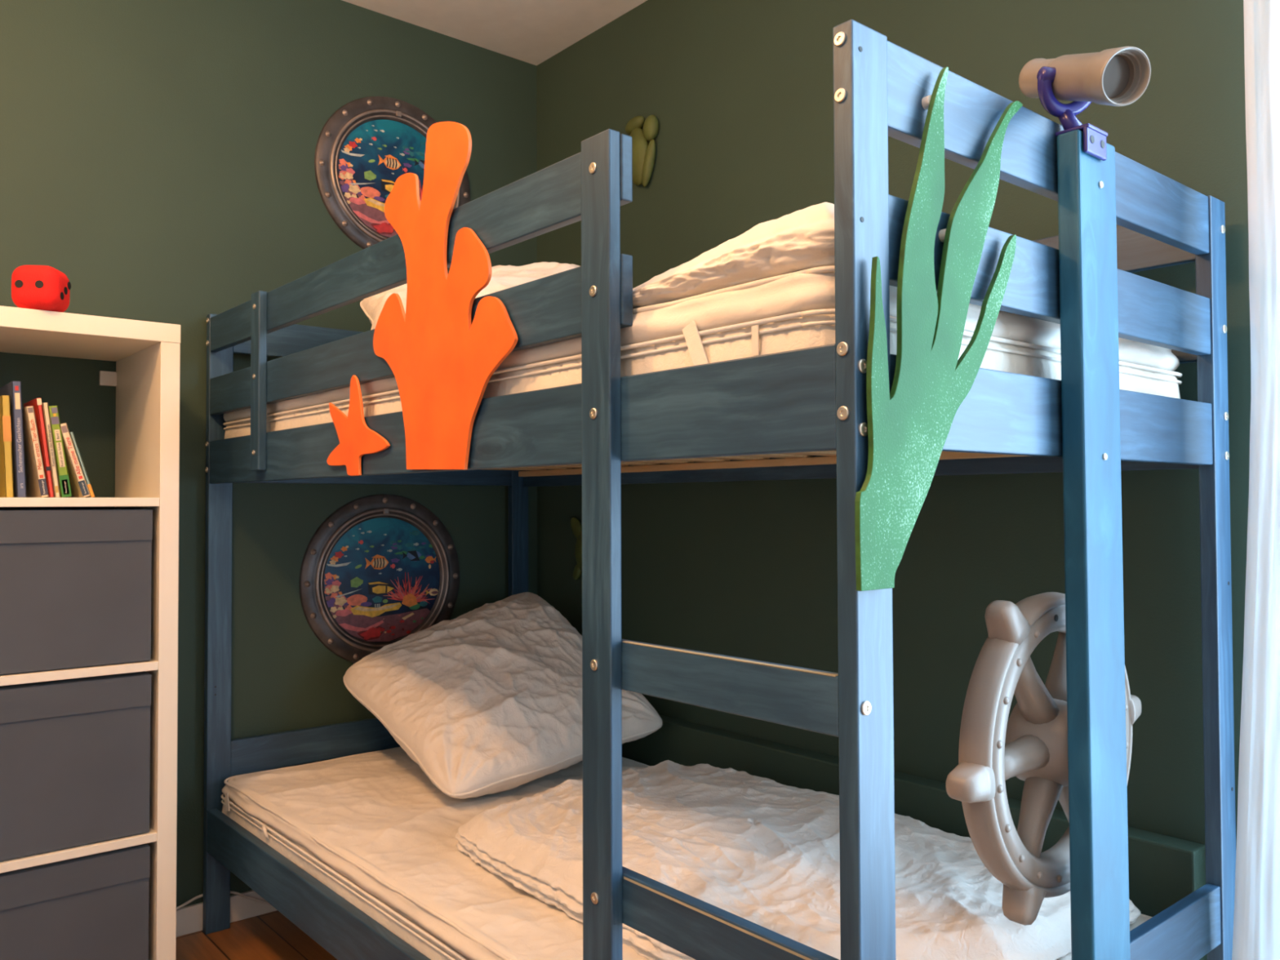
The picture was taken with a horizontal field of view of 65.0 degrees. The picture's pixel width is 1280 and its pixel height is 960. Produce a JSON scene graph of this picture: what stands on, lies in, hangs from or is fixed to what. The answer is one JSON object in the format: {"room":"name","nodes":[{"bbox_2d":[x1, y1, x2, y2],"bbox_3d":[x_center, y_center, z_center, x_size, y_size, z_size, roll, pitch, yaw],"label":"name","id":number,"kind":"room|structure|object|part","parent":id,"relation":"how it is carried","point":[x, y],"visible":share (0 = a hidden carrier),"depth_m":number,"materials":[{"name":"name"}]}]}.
{"room":"bedroom","nodes":[
{"label":"bedroom","id":0,"kind":"room"},
{"bbox_2d":[175,910,337,959],"bbox_3d":[-0.539,1.149,0.592,3.940,0.100,3.970,1,-2,-40],"label":"floor","id":1,"kind":"structure","parent":0,"point":[271,935],"depth_m":2.48,"materials":[{"name":"brown wood"}]},
{"bbox_2d":[0,306,180,959],"bbox_3d":[-1.287,0.401,2.191,0.422,1.476,0.392,1,-2,-40],"label":"shelf unit","id":2,"kind":"object","parent":1,"relation":"on","point":[146,355],"visible":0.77,"depth_m":2.17,"materials":[{"name":"beige laminate"}]},
{"bbox_2d":[0,395,13,497],"bbox_3d":[-1.323,-0.066,2.083,0.024,0.205,0.160,1,-2,-40],"label":"book","id":3,"kind":"object","parent":2,"relation":"on","point":[6,487],"visible":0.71,"depth_m":2.02,"materials":[{"name":"yellow paper"}]},
{"bbox_2d":[0,381,26,497],"bbox_3d":[-1.312,-0.081,2.100,0.028,0.236,0.171,1,-2,-40],"label":"book","id":4,"kind":"object","parent":2,"relation":"on","point":[13,388],"visible":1,"depth_m":2.04,"materials":[{"name":"paper"}]},
{"bbox_2d":[22,405,48,497],"bbox_3d":[-1.284,-0.056,2.116,0.042,0.187,0.161,1,-2,-40],"label":"book","id":5,"kind":"object","parent":2,"relation":"on","point":[36,482],"visible":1,"depth_m":2.06,"materials":[{"name":"paper"}]},
{"bbox_2d":[23,397,54,497],"bbox_3d":[-1.270,-0.065,2.122,0.034,0.204,0.150,1,-2,-40],"label":"book","id":6,"kind":"object","parent":2,"relation":"on","point":[37,402],"visible":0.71,"depth_m":2.07,"materials":[{"name":"red paper"}]},
{"bbox_2d":[11,265,71,312],"bbox_3d":[-1.220,-0.387,2.048,0.092,0.091,0.092,0,-1,-7],"label":"die","id":7,"kind":"object","parent":2,"relation":"on","point":[40,287],"visible":0.91,"depth_m":2.01,"materials":[{"name":"red plastic"}]},
{"bbox_2d":[41,402,60,497],"bbox_3d":[-1.261,-0.060,2.129,0.034,0.196,0.151,1,-2,-40],"label":"book","id":8,"kind":"object","parent":2,"relation":"on","point":[45,405],"visible":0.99,"depth_m":2.07,"materials":[{"name":"paper"}]},
{"bbox_2d":[48,405,71,497],"bbox_3d":[-1.253,-0.057,2.143,0.045,0.190,0.161,1,-2,-40],"label":"book","id":9,"kind":"object","parent":2,"relation":"on","point":[59,448],"visible":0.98,"depth_m":2.08,"materials":[{"name":"paper"}]},
{"bbox_2d":[58,422,90,497],"bbox_3d":[-1.228,-0.040,2.156,0.061,0.155,0.151,1,-2,-40],"label":"book","id":10,"kind":"object","parent":2,"relation":"on","point":[78,486],"visible":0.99,"depth_m":2.10,"materials":[{"name":"paper"}]},
{"bbox_2d":[0,843,150,959],"bbox_3d":[-1.285,0.939,2.175,0.322,0.318,0.373,1,-2,-40],"label":"storage box","id":11,"kind":"object","parent":2,"relation":"on","point":[95,906],"visible":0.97,"depth_m":2.05,"materials":[{"name":"grey fabric"}]},
{"bbox_3d":[-1.166,0.936,2.035,0.318,0.312,0.002,1,-2,-40],"label":"panel","id":12,"kind":"part","parent":11,"relation":"part of","materials":[{"name":"grey fabric"}]},
{"bbox_2d":[0,671,151,861],"bbox_3d":[-1.286,0.585,2.183,0.322,0.336,0.374,1,-2,-40],"label":"storage box","id":13,"kind":"object","parent":2,"relation":"on","point":[75,753],"visible":0.97,"depth_m":2.05,"materials":[{"name":"grey fabric"}]},
{"bbox_2d":[0,508,152,675],"bbox_3d":[-1.287,0.227,2.192,0.322,0.324,0.373,1,-2,-40],"label":"storage box","id":14,"kind":"object","parent":2,"relation":"on","point":[76,584],"visible":1,"depth_m":2.06,"materials":[{"name":"grey fabric"}]},
{"bbox_2d":[70,431,94,497],"bbox_3d":[-1.218,-0.030,2.165,0.048,0.137,0.150,1,-2,-40],"label":"book","id":15,"kind":"object","parent":2,"relation":"on","point":[72,434],"visible":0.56,"depth_m":2.11,"materials":[{"name":"white paper"}]},
{"bbox_3d":[-1.290,-0.317,2.208,0.422,0.041,0.392,1,-2,-40],"label":"panel","id":16,"kind":"part","parent":2,"relation":"part of","materials":[{"name":"beige laminate"}]},
{"bbox_3d":[-1.142,0.423,2.314,0.039,1.436,0.391,1,-2,-40],"label":"panel","id":17,"kind":"part","parent":2,"relation":"part of","materials":[{"name":"beige laminate"}]},
{"bbox_2d":[176,890,271,910],"bbox_3d":[-0.984,1.102,2.629,0.606,0.090,0.044,1,-2,-30],"label":"power cable","id":18,"kind":"object","parent":1,"relation":"on","point":[231,891],"visible":0.34,"depth_m":2.61,"materials":[{"name":"grey plastic"}]},
{"bbox_2d":[202,19,1235,959],"bbox_3d":[-0.073,0.345,2.080,0.996,1.573,2.094,1,-2,-40],"label":"bunk bed","id":19,"kind":"object","parent":1,"relation":"on","point":[797,414],"visible":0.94,"depth_m":1.29,"materials":[{"name":"blue wood"}]},
{"bbox_3d":[-1.082,0.361,2.580,0.060,1.573,0.025,1,-2,-40],"label":"post","id":20,"kind":"part","parent":19,"relation":"part of","materials":[{"name":"blue wood"}]},
{"bbox_3d":[-0.436,0.866,1.780,0.024,0.106,2.010,1,-2,-40],"label":"rail","id":21,"kind":"part","parent":19,"relation":"part of","materials":[{"name":"blue wood"}]},
{"bbox_2d":[326,375,390,475],"bbox_3d":[-0.530,-0.103,1.881,0.006,0.190,0.264,1,-2,-40],"label":"cutout","id":22,"kind":"object","parent":19,"relation":"attached to","point":[356,439],"visible":1,"depth_m":1.88},
{"bbox_3d":[-0.554,-0.229,1.936,0.019,0.093,1.665,1,-2,-40],"label":"guard rail","id":23,"kind":"part","parent":19,"relation":"part of","materials":[{"name":"blue wood"}]},
{"bbox_3d":[-0.554,-0.388,1.940,0.019,0.087,1.665,1,-2,-40],"label":"guard rail","id":24,"kind":"part","parent":19,"relation":"part of","materials":[{"name":"blue wood"}]},
{"bbox_2d":[373,121,517,469],"bbox_3d":[-0.331,-0.301,1.647,0.006,0.573,0.466,1,-2,-40],"label":"cutout","id":25,"kind":"object","parent":19,"relation":"attached to","point":[442,364],"visible":1,"depth_m":1.64},
{"bbox_3d":[-0.384,0.372,3.172,0.060,1.573,0.025,1,-2,-40],"label":"post","id":26,"kind":"part","parent":19,"relation":"part of","materials":[{"name":"blue wood"}]},
{"bbox_3d":[-0.442,-0.065,1.801,0.018,0.109,2.010,1,-2,-40],"label":"rail","id":27,"kind":"part","parent":19,"relation":"part of","materials":[{"name":"blue wood"}]},
{"bbox_3d":[-0.049,0.331,1.300,0.019,1.564,0.061,1,-2,-40],"label":"ladder post","id":28,"kind":"part","parent":19,"relation":"part of","materials":[{"name":"blue wood"}]},
{"bbox_2d":[221,746,1152,959],"bbox_3d":[-0.091,0.800,2.093,0.932,0.145,1.983,1,-2,-40],"label":"mattress","id":29,"kind":"object","parent":19,"relation":"on","point":[372,828],"visible":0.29,"depth_m":2.05,"materials":[{"name":"white fabric"}]},
{"bbox_2d":[343,591,662,799],"bbox_3d":[-0.368,0.535,2.649,0.652,0.420,0.615,1,-2,-40],"label":"pillow","id":30,"kind":"object","parent":29,"relation":"on","point":[485,700],"visible":0.9,"depth_m":2.49,"materials":[{"name":"fabric"}]},
{"bbox_2d":[455,760,1140,959],"bbox_3d":[0.208,0.685,1.861,0.782,0.093,1.158,1,-2,-40],"label":"duvet","id":31,"kind":"object","parent":29,"relation":"on","point":[765,852],"visible":0.76,"depth_m":1.75,"materials":[{"name":"white fabric"}]},
{"bbox_2d":[222,265,1182,439],"bbox_3d":[-0.089,-0.148,2.114,0.931,0.160,1.995,1,-2,-40],"label":"mattress","id":32,"kind":"object","parent":19,"relation":"on","point":[796,310],"visible":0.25,"depth_m":1.29,"materials":[{"name":"white fabric"}]},
{"bbox_2d":[360,262,579,329],"bbox_3d":[-0.357,-0.395,2.380,0.600,0.321,0.405,0,-1,-14],"label":"pillow","id":33,"kind":"object","parent":32,"relation":"on","point":[503,277],"visible":0.12,"depth_m":2.42,"materials":[{"name":"fabric"}]},
{"bbox_2d":[632,202,835,308],"bbox_3d":[0.090,-0.265,1.677,0.643,0.087,1.115,1,-2,-40],"label":"duvet","id":34,"kind":"object","parent":32,"relation":"on","point":[802,239],"visible":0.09,"depth_m":1.16,"materials":[{"name":"white fabric"}]},
{"bbox_3d":[0.287,-0.053,2.418,0.018,0.109,2.010,1,-2,-40],"label":"rail","id":35,"kind":"part","parent":19,"relation":"part of","materials":[{"name":"blue wood"}]},
{"bbox_3d":[0.232,0.319,1.028,0.060,1.573,0.025,1,-2,-40],"label":"post","id":36,"kind":"part","parent":19,"relation":"part of","materials":[{"name":"blue wood"}]},
{"bbox_2d":[854,66,1022,591],"bbox_3d":[0.334,-0.172,1.105,0.323,0.567,0.015,1,-2,-40],"label":"cutout","id":37,"kind":"object","parent":19,"relation":"attached to","point":[908,427],"visible":1,"depth_m":1.07},
{"bbox_2d":[946,591,1141,925],"bbox_3d":[0.559,0.352,1.347,0.470,0.433,0.092,1,-2,-40],"label":"wheel","id":38,"kind":"object","parent":19,"relation":"attached to","point":[1035,750],"visible":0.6,"depth_m":1.27,"materials":[{"name":"beige plastic"}]},
{"bbox_3d":[0.395,0.366,1.214,0.050,0.052,0.048,1,-2,-40],"label":"handle","id":39,"kind":"part","parent":38,"relation":"part of","materials":[{"name":"beige plastic"}]},
{"bbox_3d":[0.467,0.182,1.280,0.058,0.059,0.048,1,-2,-40],"label":"handle","id":40,"kind":"part","parent":38,"relation":"part of","materials":[{"name":"beige plastic"}]},
{"bbox_3d":[0.493,0.539,1.292,0.054,0.057,0.048,1,-2,-40],"label":"handle","id":41,"kind":"part","parent":38,"relation":"part of","materials":[{"name":"beige plastic"}]},
{"bbox_3d":[0.716,0.338,1.487,0.050,0.052,0.048,1,-2,-40],"label":"handle","id":42,"kind":"part","parent":38,"relation":"part of","materials":[{"name":"beige plastic"}]},
{"bbox_2d":[1018,46,1151,160],"bbox_3d":[0.552,-0.487,1.260,0.098,0.152,0.196,0,-1,0],"label":"telescope","id":43,"kind":"object","parent":19,"relation":"on","point":[1118,76],"visible":1,"depth_m":1.23,"materials":[{"name":"beige plastic"}]},
{"bbox_3d":[0.554,-0.457,1.288,0.035,0.041,0.023,0,-1,-8],"label":"stem","id":44,"kind":"part","parent":43,"relation":"part of","materials":[{"name":"plastic"}]},
{"bbox_3d":[0.566,-0.444,1.293,0.054,0.006,0.048,1,-2,-40],"label":"plate","id":45,"kind":"part","parent":43,"relation":"part of","materials":[{"name":"plastic"}]},
{"bbox_3d":[0.286,-0.389,2.425,0.018,0.089,2.010,1,-2,-40],"label":"guard rail","id":46,"kind":"part","parent":19,"relation":"part of","materials":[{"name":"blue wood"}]},
{"bbox_3d":[0.286,-0.223,2.422,0.018,0.091,2.010,1,-2,-40],"label":"guard rail","id":47,"kind":"part","parent":19,"relation":"part of","materials":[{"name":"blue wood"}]},
{"bbox_3d":[0.931,0.331,1.619,0.060,1.573,0.025,1,-2,-40],"label":"post","id":48,"kind":"part","parent":19,"relation":"part of","materials":[{"name":"blue wood"}]},
{"bbox_2d":[0,0,537,906],"bbox_3d":[-1.794,-0.122,2.099,3.940,2.520,0.100,1,-2,-40],"label":"wall","id":49,"kind":"structure","parent":0,"point":[157,156],"depth_m":2.63,"materials":[{"name":"green paint"}]},
{"bbox_2d":[176,889,276,937],"bbox_3d":[-1.753,1.103,2.027,3.740,0.068,0.014,1,-2,-40],"label":"baseboard","id":50,"kind":"structure","parent":49,"relation":"attached to","point":[189,919],"depth_m":2.61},
{"bbox_2d":[299,493,459,662],"bbox_3d":[-0.737,0.288,2.905,0.498,0.496,0.019,1,-2,-40],"label":"decoration","id":51,"kind":"object","parent":49,"relation":"attached to","point":[381,570],"visible":0.93,"depth_m":2.89,"materials":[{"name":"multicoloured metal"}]},
{"bbox_2d":[323,517,439,642],"bbox_3d":[-0.741,0.289,2.911,0.368,0.367,0.001,1,-2,-40],"label":"picture","id":52,"kind":"object","parent":51,"relation":"attached to","point":[396,530],"depth_m":2.91},
{"bbox_2d":[314,96,470,248],"bbox_3d":[-0.713,-0.883,2.957,0.496,0.484,0.019,1,-2,-40],"label":"decoration","id":53,"kind":"object","parent":49,"relation":"attached to","point":[362,148],"visible":0.56,"depth_m":2.90,"materials":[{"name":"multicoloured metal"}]},
{"bbox_2d":[337,119,426,237],"bbox_3d":[-0.718,-0.883,2.962,0.367,0.358,0.001,1,-2,-40],"label":"picture","id":54,"kind":"object","parent":53,"relation":"attached to","point":[408,136],"depth_m":2.93},
{"bbox_2d":[342,0,647,65],"bbox_3d":[-0.549,-1.471,0.653,3.940,0.100,3.970,1,-2,-40],"label":"ceiling","id":55,"kind":"structure","parent":0,"point":[532,32],"depth_m":2.98,"materials":[{"name":"white paint"}]},
{"bbox_2d":[1231,0,1279,959],"bbox_3d":[1.011,-0.127,1.478,0.033,2.440,0.294,1,-2,-40],"label":"curtain","id":56,"kind":"object","parent":55,"relation":"hanging from","point":[1256,917],"visible":1,"depth_m":1.54,"materials":[{"name":"white fabric"}]},
{"bbox_2d":[536,0,1250,848],"bbox_3d":[0.921,-0.138,1.863,0.100,2.520,3.770,1,-2,-40],"label":"wall","id":57,"kind":"structure","parent":0,"point":[740,93],"depth_m":2.19,"materials":[{"name":"green paint"}]},
{"bbox_2d":[570,517,582,579],"bbox_3d":[-0.158,0.204,3.036,0.040,0.221,0.166,1,-2,-40],"label":"decoration","id":58,"kind":"object","parent":57,"relation":"attached to","point":[576,526],"visible":0.3,"depth_m":3.06,"materials":[{"name":"green fabric"}]},
{"bbox_2d":[625,115,658,186],"bbox_3d":[-0.007,-0.936,2.876,0.044,0.211,0.170,1,-2,-40],"label":"decoration","id":59,"kind":"object","parent":57,"relation":"attached to","point":[643,153],"visible":0.74,"depth_m":2.84,"materials":[{"name":"green plastic"}]},
{"bbox_2d":[622,714,1207,959],"bbox_3d":[0.298,0.891,2.459,0.056,0.497,2.012,1,-2,-40],"label":"trim","id":60,"kind":"structure","parent":57,"relation":"attached to","point":[1163,870],"depth_m":2.12,"materials":[{"name":"green paint"}]}
]}

